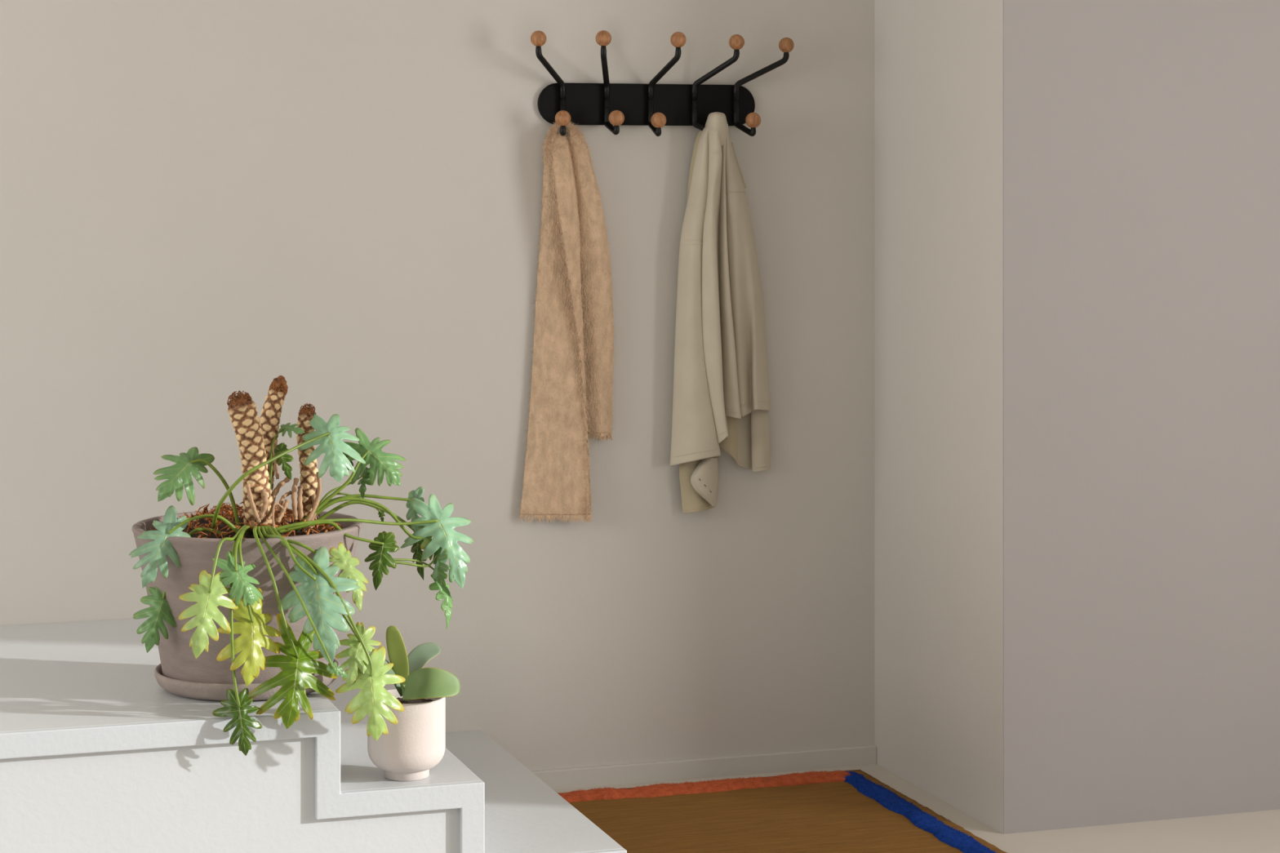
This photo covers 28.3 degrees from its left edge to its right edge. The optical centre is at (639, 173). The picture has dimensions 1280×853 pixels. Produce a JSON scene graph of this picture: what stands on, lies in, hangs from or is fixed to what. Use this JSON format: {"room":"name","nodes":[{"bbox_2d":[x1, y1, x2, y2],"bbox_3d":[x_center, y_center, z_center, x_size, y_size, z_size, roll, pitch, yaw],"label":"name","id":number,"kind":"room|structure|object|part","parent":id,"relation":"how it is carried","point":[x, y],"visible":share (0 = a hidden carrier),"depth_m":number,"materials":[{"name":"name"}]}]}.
{"room":"entrance hallway","nodes":[
{"label":"entrance hallway","id":0,"kind":"room"},
{"bbox_2d":[0,0,874,771],"bbox_3d":[-1.981,0.125,5.691,5.377,2.750,0.150,0,0,-18],"label":"wall","id":1,"kind":"structure","parent":0,"point":[202,202],"depth_m":6.12,"materials":[{"name":"paint"}]},
{"bbox_2d":[530,30,794,136],"bbox_3d":[0.058,-0.218,6.194,0.691,0.254,0.163,0,0,-18],"label":"coat rack","id":2,"kind":"object","parent":1,"relation":"attached to","point":[655,106],"visible":1,"depth_m":6.23,"materials":[{"name":"black metal"}]},
{"bbox_3d":[-0.243,-0.324,6.062,0.038,0.038,0.038,-8,2,13],"label":"knob","id":3,"kind":"part","parent":2,"relation":"part of","materials":[{"name":"brown wood"}]},
{"bbox_3d":[-0.185,-0.134,6.100,0.038,0.038,0.038,14,4,36],"label":"knob","id":4,"kind":"part","parent":2,"relation":"part of","materials":[{"name":"brown wood"}]},
{"bbox_2d":[517,122,618,523],"bbox_3d":[-0.170,0.355,6.155,0.262,0.988,0.092,0,0,-18],"label":"scarf","id":5,"kind":"object","parent":2,"relation":"hanging from","point":[572,380],"visible":0.95,"depth_m":6.16,"materials":[{"name":"beige fabric"}]},
{"bbox_3d":[-0.087,-0.326,6.085,0.038,0.038,0.038,-6,8,-26],"label":"knob","id":6,"kind":"part","parent":2,"relation":"part of","materials":[{"name":"brown wood"}]},
{"bbox_3d":[-0.057,-0.136,6.139,0.038,0.038,0.038,17,-11,-38],"label":"knob","id":7,"kind":"part","parent":2,"relation":"part of","materials":[{"name":"brown wood"}]},
{"bbox_3d":[0.019,-0.171,6.260,0.562,0.103,0.014,0,0,-18],"label":"plate","id":8,"kind":"part","parent":2,"relation":"part of","materials":[{"name":"black metal"}]},
{"bbox_3d":[0.045,-0.131,6.173,0.038,0.038,0.038,-16,3,-5],"label":"knob","id":9,"kind":"part","parent":2,"relation":"part of","materials":[{"name":"brown wood"}]},
{"bbox_3d":[0.093,-0.325,6.139,0.038,0.038,0.038,12,6,-38],"label":"knob","id":10,"kind":"part","parent":2,"relation":"part of","materials":[{"name":"brown wood"}]},
{"bbox_2d":[670,111,770,513],"bbox_3d":[0.209,0.343,6.262,0.270,0.991,0.116,0,0,-18],"label":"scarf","id":11,"kind":"object","parent":2,"relation":"hanging from","point":[721,396],"visible":1,"depth_m":6.24,"materials":[{"name":"fabric"}]},
{"bbox_3d":[0.157,0.039,6.280,0.075,0.327,0.036,0,0,23],"label":"panel","id":12,"kind":"part","parent":11,"relation":"part of","materials":[{"name":"beige fabric"}]},
{"bbox_3d":[0.150,0.675,6.277,0.105,0.327,0.029,0,0,-21],"label":"panel","id":13,"kind":"part","parent":11,"relation":"part of","materials":[{"name":"beige fabric"}]},
{"bbox_3d":[0.221,0.659,6.283,0.055,0.133,0.012,0,0,-18],"label":"panel","id":14,"kind":"part","parent":11,"relation":"part of","materials":[{"name":"beige fabric"}]},
{"bbox_3d":[0.234,-0.022,6.292,0.058,0.114,0.020,0,0,-18],"label":"panel","id":15,"kind":"part","parent":11,"relation":"part of","materials":[{"name":"beige fabric"}]},
{"bbox_3d":[0.274,0.587,6.327,0.107,0.309,0.030,0,0,-6],"label":"panel","id":16,"kind":"part","parent":11,"relation":"part of","materials":[{"name":"fabric"}]},
{"bbox_3d":[0.237,-0.323,6.208,0.038,0.038,0.038,2,-3,-25],"label":"knob","id":17,"kind":"part","parent":2,"relation":"part of","materials":[{"name":"brown wood"}]},
{"bbox_3d":[0.279,-0.133,6.251,0.038,0.038,0.038,4,2,-24],"label":"knob","id":18,"kind":"part","parent":2,"relation":"part of","materials":[{"name":"brown wood"}]},
{"bbox_3d":[0.364,-0.321,6.308,0.038,0.038,0.038,5,-10,-41],"label":"knob","id":19,"kind":"part","parent":2,"relation":"part of","materials":[{"name":"brown wood"}]},
{"bbox_2d":[531,745,876,790],"bbox_3d":[0.110,1.486,6.289,1.030,0.067,0.017,0,0,-18],"label":"baseboard","id":20,"kind":"structure","parent":1,"relation":"attached to","point":[855,756],"depth_m":6.30,"materials":[{"name":"paint"}]},
{"bbox_2d":[554,764,1279,852],"bbox_3d":[0.468,1.550,1.784,7.600,0.100,9.100,0,0,-18],"label":"floor","id":21,"kind":"structure","parent":0,"point":[1256,832],"depth_m":5.79,"materials":[{"name":"paint"}]},
{"bbox_2d":[0,617,626,852],"bbox_3d":[-2.174,1.265,4.944,4.145,0.470,1.150,0,0,-18],"label":"staircase","id":22,"kind":"structure","parent":21,"relation":"on","point":[96,756],"depth_m":4.86,"materials":[{"name":"paint"}]},
{"bbox_2d":[154,658,340,700],"bbox_3d":[-0.789,1.010,5.104,0.370,0.039,0.370,0,0,-18],"label":"saucer","id":23,"kind":"object","parent":22,"relation":"on","point":[209,691],"visible":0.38,"depth_m":4.94,"materials":[{"name":"ceramic"}]},
{"bbox_2d":[128,375,473,755],"bbox_3d":[-0.725,0.751,5.003,0.644,0.688,0.606,0,0,19],"label":"philodendron","id":24,"kind":"object","parent":23,"relation":"on","point":[255,593],"visible":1,"depth_m":4.93,"materials":[{"name":"plant"}]},
{"bbox_2d":[131,508,362,684],"bbox_3d":[-0.789,0.860,5.104,0.458,0.314,0.458,0,0,-18],"label":"pot","id":25,"kind":"object","parent":24,"relation":"attached to","point":[172,557],"depth_m":4.94,"materials":[{"name":"ceramic"}]},
{"bbox_2d":[367,625,460,781],"bbox_3d":[-0.452,1.038,4.990,0.171,0.301,0.178,0,0,-18],"label":"potted succulent","id":26,"kind":"object","parent":22,"relation":"on","point":[415,745],"visible":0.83,"depth_m":4.95,"materials":[{"name":"white ceramic"}]},
{"bbox_2d":[367,688,445,781],"bbox_3d":[-0.460,1.109,5.001,0.153,0.158,0.153,0,0,-18],"label":"pot","id":27,"kind":"object","parent":26,"relation":"attached to","point":[413,746],"depth_m":4.94,"materials":[{"name":"white ceramic"}]},
{"bbox_2d":[556,769,1006,852],"bbox_3d":[0.362,1.482,5.409,0.941,0.030,1.656,0,0,-18],"label":"rug","id":28,"kind":"object","parent":21,"relation":"on","point":[841,811],"visible":0.92,"depth_m":5.86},
{"bbox_2d":[874,0,1003,834],"bbox_3d":[0.706,0.125,6.187,0.040,2.750,0.880,0,0,-18],"label":"wall","id":29,"kind":"structure","parent":0,"point":[939,64],"depth_m":6.10,"materials":[{"name":"paint"}]},
{"bbox_2d":[1003,0,1279,834],"bbox_3d":[1.877,0.125,6.122,2.222,2.750,0.032,0,0,-18],"label":"wall","id":30,"kind":"structure","parent":0,"point":[1141,138],"depth_m":5.87,"materials":[{"name":"grey paint"}]}
]}

